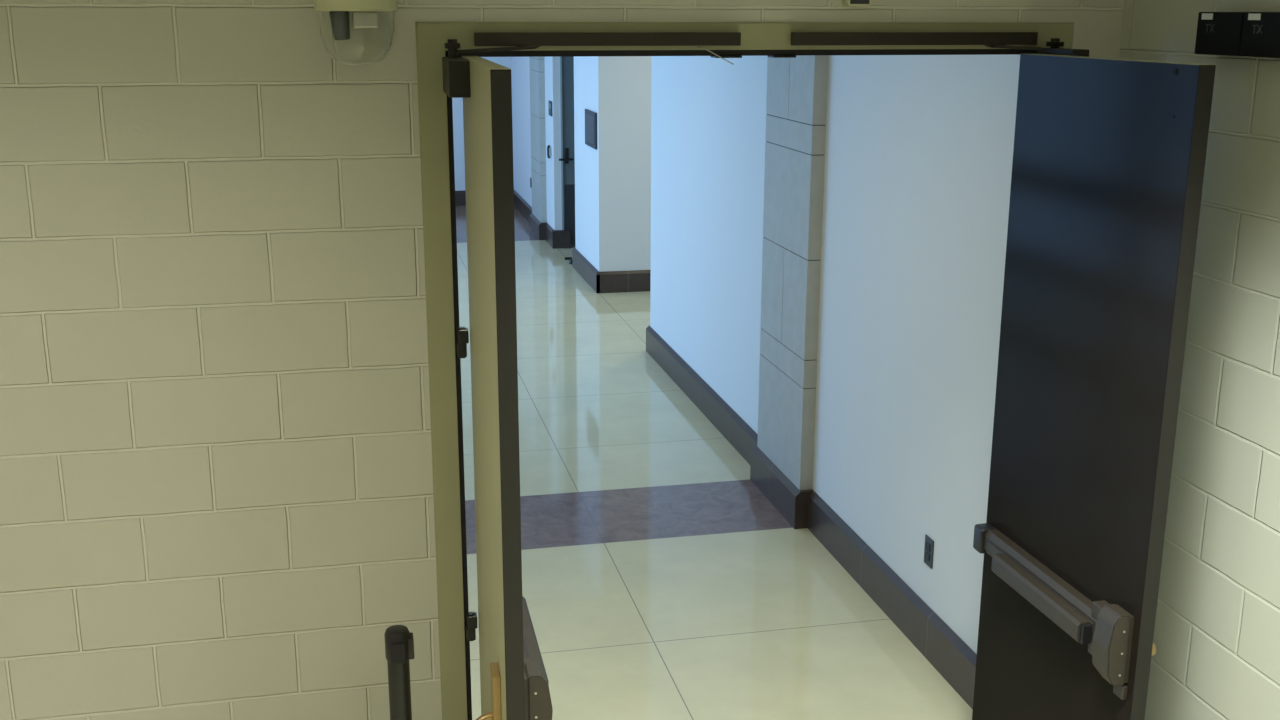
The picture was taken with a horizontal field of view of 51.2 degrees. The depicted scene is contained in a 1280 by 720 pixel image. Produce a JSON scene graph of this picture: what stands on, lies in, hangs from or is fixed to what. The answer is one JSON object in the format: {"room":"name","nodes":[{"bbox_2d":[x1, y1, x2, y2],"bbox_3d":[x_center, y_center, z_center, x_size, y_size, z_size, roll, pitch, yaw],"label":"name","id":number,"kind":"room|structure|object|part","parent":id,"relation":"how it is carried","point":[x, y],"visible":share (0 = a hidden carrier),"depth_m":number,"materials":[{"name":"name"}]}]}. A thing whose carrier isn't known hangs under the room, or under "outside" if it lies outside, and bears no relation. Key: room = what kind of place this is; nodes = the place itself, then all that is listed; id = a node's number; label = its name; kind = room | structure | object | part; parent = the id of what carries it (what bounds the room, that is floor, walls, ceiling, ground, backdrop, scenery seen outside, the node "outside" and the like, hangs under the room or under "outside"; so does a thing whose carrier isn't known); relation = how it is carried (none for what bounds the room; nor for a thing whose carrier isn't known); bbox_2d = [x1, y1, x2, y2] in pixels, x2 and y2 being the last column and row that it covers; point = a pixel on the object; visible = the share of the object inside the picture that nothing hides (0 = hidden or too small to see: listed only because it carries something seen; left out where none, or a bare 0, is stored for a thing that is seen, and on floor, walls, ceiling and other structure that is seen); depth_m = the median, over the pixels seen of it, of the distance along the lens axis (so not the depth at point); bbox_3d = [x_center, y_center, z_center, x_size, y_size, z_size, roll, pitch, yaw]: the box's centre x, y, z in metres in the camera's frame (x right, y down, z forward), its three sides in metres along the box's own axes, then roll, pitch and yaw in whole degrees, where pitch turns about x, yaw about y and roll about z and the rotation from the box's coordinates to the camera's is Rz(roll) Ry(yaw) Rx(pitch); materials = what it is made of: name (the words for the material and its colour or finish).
{"room":"stairwell","nodes":[
{"label":"stairwell","id":0,"kind":"room"},
{"bbox_2d":[452,57,513,190],"bbox_3d":[-3.541,-3.560,17.558,7.500,3.100,0.200,-3,15,-12],"label":"wall","id":1,"kind":"structure","parent":0,"point":[457,103],"depth_m":17.86,"materials":[{"name":"white paint"}]},
{"bbox_2d":[455,190,531,222],"bbox_3d":[-4.112,-1.812,16.594,5.400,0.200,2.240,-3,15,-12],"label":"baseboard","id":2,"kind":"structure","parent":1,"relation":"attached to","point":[520,204],"depth_m":17.67,"materials":[{"name":"brown stone"}]},
{"bbox_2d":[456,206,529,231],"bbox_3d":[-3.303,-1.734,16.899,7.500,0.100,2.450,-3,15,-12],"label":"floor","id":3,"kind":"structure","parent":0,"point":[520,223],"depth_m":16.78,"materials":[{"name":"grey tile"}]},
{"bbox_2d":[456,230,537,242],"bbox_3d":[-2.956,-1.335,15.373,7.500,0.100,0.780,-3,15,-12],"label":"floor band","id":4,"kind":"object","parent":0,"point":[520,235],"depth_m":15.61,"materials":[{"name":"grey tile"}]},
{"bbox_2d":[511,57,561,229],"bbox_3d":[-0.399,-3.237,16.352,1.900,3.100,3.590,-3,15,-12],"label":"wall","id":5,"kind":"structure","parent":0,"point":[520,68],"depth_m":16.14,"materials":[{"name":"white paint"}]},
{"bbox_2d":[529,57,546,239],"bbox_3d":[-1.193,-2.976,15.345,0.098,3.100,0.790,-3,15,-12],"label":"pilaster","id":6,"kind":"object","parent":5,"relation":"attached to","point":[538,217],"visible":0.77,"depth_m":15.30,"materials":[{"name":"white paint"}]},
{"bbox_2d":[547,145,550,157],"bbox_3d":[-1.004,-2.304,14.774,0.038,0.149,0.088,-3,15,-12],"label":"handset","id":7,"kind":"object","parent":5,"relation":"attached to","point":[548,146],"visible":1,"depth_m":14.76,"materials":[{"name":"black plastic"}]},
{"bbox_2d":[549,100,551,115],"bbox_3d":[-0.980,-2.751,14.606,0.014,0.160,0.200,-3,15,-12],"label":"room sign","id":8,"kind":"object","parent":5,"relation":"attached to","point":[550,102],"visible":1,"depth_m":14.55,"materials":[{"name":"grey plastic"}]},
{"bbox_2d":[545,223,562,248],"bbox_3d":[-0.974,-1.405,15.070,0.108,0.200,0.570,-3,15,-12],"label":"baseboard","id":9,"kind":"structure","parent":5,"relation":"attached to","point":[553,237],"depth_m":14.82,"materials":[{"name":"brown stone"}]},
{"bbox_2d":[560,57,563,229],"bbox_3d":[-0.861,-2.758,14.514,0.020,3.100,0.100,-3,15,-12],"label":"door frame","id":10,"kind":"structure","parent":5,"relation":"attached to","point":[560,57],"depth_m":14.56,"materials":[{"name":"grey paint"}]},
{"bbox_2d":[562,230,570,247],"bbox_3d":[-0.818,-1.341,14.829,0.090,0.200,0.025,-3,15,-12],"label":"baseboard","id":11,"kind":"structure","parent":5,"relation":"attached to","point":[566,241],"depth_m":14.82,"materials":[{"name":"brown stone"}]},
{"bbox_2d":[559,56,574,245],"bbox_3d":[-0.429,-2.680,14.595,0.950,2.890,0.103,-3,15,-12],"label":"door","id":12,"kind":"structure","parent":5,"relation":"in","point":[568,159],"depth_m":14.60,"materials":[{"name":"grey paint"}]},
{"bbox_3d":[-0.811,-2.228,14.602,0.160,0.170,0.058,-3,15,-12],"label":"handle","id":13,"kind":"part","parent":12,"relation":"part of","materials":[{"name":"black plastic"}]},
{"bbox_3d":[-0.408,-1.627,14.880,0.860,0.670,0.004,-3,15,-12],"label":"kick plate","id":14,"kind":"part","parent":12,"relation":"part of","materials":[{"name":"grey plastic"}]},
{"bbox_2d":[0,0,1123,719],"bbox_3d":[-0.942,0.074,3.965,4.925,2.950,0.200,-3,15,-12],"label":"wall","id":15,"kind":"structure","parent":0,"point":[217,499],"depth_m":3.79,"materials":[{"name":"beige brick"}]},
{"bbox_2d":[314,0,397,64],"bbox_3d":[-0.746,-0.905,3.521,0.216,0.250,0.238,-3,15,-12],"label":"dome fixture","id":16,"kind":"object","parent":15,"relation":"attached to","point":[353,32],"visible":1,"depth_m":3.44,"materials":[{"name":"beige plastic"}]},
{"bbox_2d":[442,39,552,719],"bbox_3d":[-0.381,0.412,3.595,0.248,2.466,0.904,-1,15,-6],"label":"door","id":17,"kind":"structure","parent":15,"relation":"in","point":[514,683],"depth_m":3.25,"materials":[{"name":"beige paint"}]},
{"bbox_3d":[-0.412,-0.855,3.660,0.264,0.048,0.045,-8,17,-27],"label":"closer arm","id":18,"kind":"part","parent":17,"relation":"part of","materials":[{"name":"brown metal"}]},
{"bbox_3d":[-0.388,0.438,3.586,0.045,2.420,0.870,-3,15,-11],"label":"panel","id":19,"kind":"part","parent":17,"relation":"part of","materials":[{"name":"beige paint"}]},
{"bbox_3d":[-0.370,0.971,3.455,0.020,0.375,0.080,-3,15,-11],"label":"pull plate","id":20,"kind":"part","parent":17,"relation":"part of","materials":[{"name":"gold metal"}]},
{"bbox_2d":[474,32,740,48],"bbox_3d":[-0.085,-0.902,3.772,0.761,0.044,0.034,-3,15,-12],"label":"track","id":21,"kind":"object","parent":15,"relation":"attached to","point":[534,40],"visible":1,"depth_m":3.75,"materials":[{"name":"brown metal"}]},
{"bbox_2d":[415,22,1073,719],"bbox_3d":[0.337,0.223,4.258,1.991,2.521,0.150,-3,15,-12],"label":"door frame","id":22,"kind":"structure","parent":15,"relation":"attached to","point":[770,39],"depth_m":3.90,"materials":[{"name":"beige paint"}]},
{"bbox_2d":[697,46,732,63],"bbox_3d":[0.215,-0.873,3.831,0.106,0.051,0.023,3,15,10],"label":"loose wire","id":23,"kind":"object","parent":22,"relation":"hanging from","point":[697,46],"visible":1,"depth_m":3.83,"materials":[{"name":"grey"}]},
{"bbox_3d":[0.332,-0.890,3.918,0.245,0.006,0.060,-3,15,-12],"label":"strike plate","id":24,"kind":"part","parent":22,"relation":"part of","materials":[{"name":"brown metal"}]},
{"bbox_2d":[842,0,871,5],"bbox_3d":[0.634,-1.074,3.893,0.080,0.083,0.046,-3,15,-12],"label":"sensor","id":25,"kind":"object","parent":15,"relation":"attached to","point":[844,2],"visible":1,"depth_m":3.88,"materials":[{"name":"beige plastic"}]},
{"bbox_2d":[791,32,1037,47],"bbox_3d":[0.820,-0.950,3.966,0.772,0.044,0.034,-3,15,-12],"label":"track","id":26,"kind":"object","parent":15,"relation":"attached to","point":[988,39],"visible":1,"depth_m":3.95,"materials":[{"name":"brown metal"}]},
{"bbox_2d":[972,38,1215,719],"bbox_3d":[1.251,0.326,3.943,0.199,2.466,0.900,-3,15,-13],"label":"door","id":27,"kind":"structure","parent":15,"relation":"in","point":[1109,154],"depth_m":3.77,"materials":[{"name":"black paint"}]},
{"bbox_3d":[1.159,-0.943,3.994,0.207,0.038,0.047,2,15,9],"label":"closer arm","id":28,"kind":"part","parent":27,"relation":"part of","materials":[{"name":"brown metal"}]},
{"bbox_2d":[457,240,749,499],"bbox_3d":[-1.981,-0.213,11.089,7.500,0.100,8.290,-3,15,-12],"label":"floor","id":29,"kind":"structure","parent":0,"point":[597,412],"depth_m":9.05,"materials":[{"name":"beige tile"}]},
{"bbox_2d":[565,257,571,263],"bbox_3d":[-0.731,-1.055,14.028,0.075,0.050,0.298,-3,15,-12],"label":"door stop","id":30,"kind":"object","parent":29,"relation":"on","point":[566,258],"visible":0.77,"depth_m":14.15,"materials":[{"name":"black plastic"}]},
{"bbox_2d":[574,56,651,271],"bbox_3d":[0.396,-2.340,12.925,1.870,3.100,1.310,-3,15,-12],"label":"wall","id":31,"kind":"structure","parent":0,"point":[613,179],"depth_m":12.33,"materials":[{"name":"white paint"}]},
{"bbox_2d":[572,248,599,292],"bbox_3d":[-0.534,-0.888,13.095,0.028,0.200,1.368,-3,15,-12],"label":"baseboard","id":32,"kind":"structure","parent":31,"relation":"attached to","point":[587,271],"depth_m":13.04,"materials":[{"name":"grey rubber"}]},
{"bbox_2d":[585,109,596,148],"bbox_3d":[-0.458,-2.152,12.436,0.022,0.330,0.540,-3,15,-12],"label":"wall plaque","id":33,"kind":"object","parent":31,"relation":"attached to","point":[590,116],"visible":1,"depth_m":12.37,"materials":[{"name":"grey plastic"}]},
{"bbox_3d":[-0.468,-2.152,12.434,0.002,0.250,0.440,-3,15,-12],"label":"panel","id":34,"kind":"part","parent":33,"relation":"part of","materials":[{"name":"grey"}]},
{"bbox_2d":[596,270,650,292],"bbox_3d":[0.523,-0.771,12.657,1.898,0.200,0.028,-3,15,-12],"label":"baseboard","id":35,"kind":"structure","parent":31,"relation":"attached to","point":[632,280],"depth_m":12.50,"materials":[{"name":"black rubber"}]},
{"bbox_2d":[465,480,792,553],"bbox_3d":[-1.010,0.903,6.823,7.500,0.100,0.740,-3,15,-12],"label":"floor band","id":36,"kind":"object","parent":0,"point":[643,513],"depth_m":7.00,"materials":[{"name":"tile"}]},
{"bbox_2d":[467,528,972,719],"bbox_3d":[-0.910,1.943,2.842,5.925,0.100,7.340,-3,15,-12],"label":"floor","id":37,"kind":"structure","parent":0,"point":[768,624],"depth_m":5.62,"materials":[{"name":"beige tile"}]},
{"bbox_2d":[384,625,413,719],"bbox_3d":[-0.631,1.181,3.584,0.336,1.002,0.336,-3,15,-12],"label":"stanchion post","id":38,"kind":"object","parent":37,"relation":"on","point":[399,642],"visible":1,"depth_m":3.46,"materials":[{"name":"black plastic"}]},
{"bbox_3d":[-0.631,1.198,3.589,0.057,0.888,0.057,-3,15,-12],"label":"post","id":39,"kind":"part","parent":38,"relation":"part of","materials":[{"name":"black plastic"}]},
{"bbox_2d":[650,55,1019,653],"bbox_3d":[1.629,-0.905,7.443,1.900,3.100,5.750,-3,15,-12],"label":"wall","id":40,"kind":"structure","parent":0,"point":[918,154],"depth_m":5.78,"materials":[{"name":"white paint"}]},
{"bbox_2d":[646,325,757,464],"bbox_3d":[0.381,0.200,8.938,0.028,0.200,2.995,-3,15,-12],"label":"baseboard","id":41,"kind":"structure","parent":40,"relation":"attached to","point":[738,433],"depth_m":8.72,"materials":[{"name":"grey rubber"}]},
{"bbox_2d":[750,55,828,528],"bbox_3d":[0.755,-0.735,6.785,0.098,3.100,0.770,-3,15,-12],"label":"pilaster","id":42,"kind":"object","parent":40,"relation":"attached to","point":[781,465],"visible":0.86,"depth_m":6.77,"materials":[{"name":"grey stone"}]},
{"bbox_2d":[807,491,976,709],"bbox_3d":[1.083,1.008,5.853,0.028,0.200,1.995,-3,15,-12],"label":"baseboard","id":43,"kind":"structure","parent":40,"relation":"attached to","point":[936,641],"depth_m":5.71,"materials":[{"name":"grey rubber"}]},
{"bbox_2d":[924,535,933,568],"bbox_3d":[1.172,0.778,5.426,0.009,0.120,0.076,-3,15,-12],"label":"wall outlet","id":44,"kind":"object","parent":40,"relation":"attached to","point":[929,543],"visible":1,"depth_m":5.42,"materials":[{"name":"grey plastic"}]},
{"bbox_2d":[925,552,929,560],"bbox_3d":[1.169,0.799,5.431,0.004,0.030,0.034,-3,15,-12],"label":"socket","id":45,"kind":"object","parent":44,"relation":"attached to","point":[927,554],"depth_m":5.43,"materials":[{"name":"black plastic"}]},
{"bbox_2d":[926,542,929,551],"bbox_3d":[1.169,0.758,5.420,0.004,0.030,0.034,-3,15,-12],"label":"socket","id":46,"kind":"object","parent":44,"relation":"attached to","point":[927,543],"depth_m":5.42,"materials":[{"name":"black plastic"}]},
{"bbox_2d":[1119,0,1279,719],"bbox_3d":[2.109,0.572,2.090,0.200,2.950,5.300,-3,15,-12],"label":"wall","id":47,"kind":"structure","parent":0,"point":[1216,639],"depth_m":3.71,"materials":[{"name":"beige brick"}]},
{"bbox_2d":[1195,12,1244,55],"bbox_3d":[1.575,-0.872,3.569,0.076,0.112,0.189,-3,15,-12],"label":"control box","id":48,"kind":"object","parent":47,"relation":"attached to","point":[1218,33],"visible":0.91,"depth_m":3.55,"materials":[{"name":"black plastic"}]},
{"bbox_2d":[1240,12,1279,57],"bbox_3d":[1.617,-0.824,3.384,0.076,0.112,0.190,-3,15,-12],"label":"control box","id":49,"kind":"object","parent":47,"relation":"attached to","point":[1261,30],"visible":1,"depth_m":3.39,"materials":[{"name":"black plastic"}]}
]}

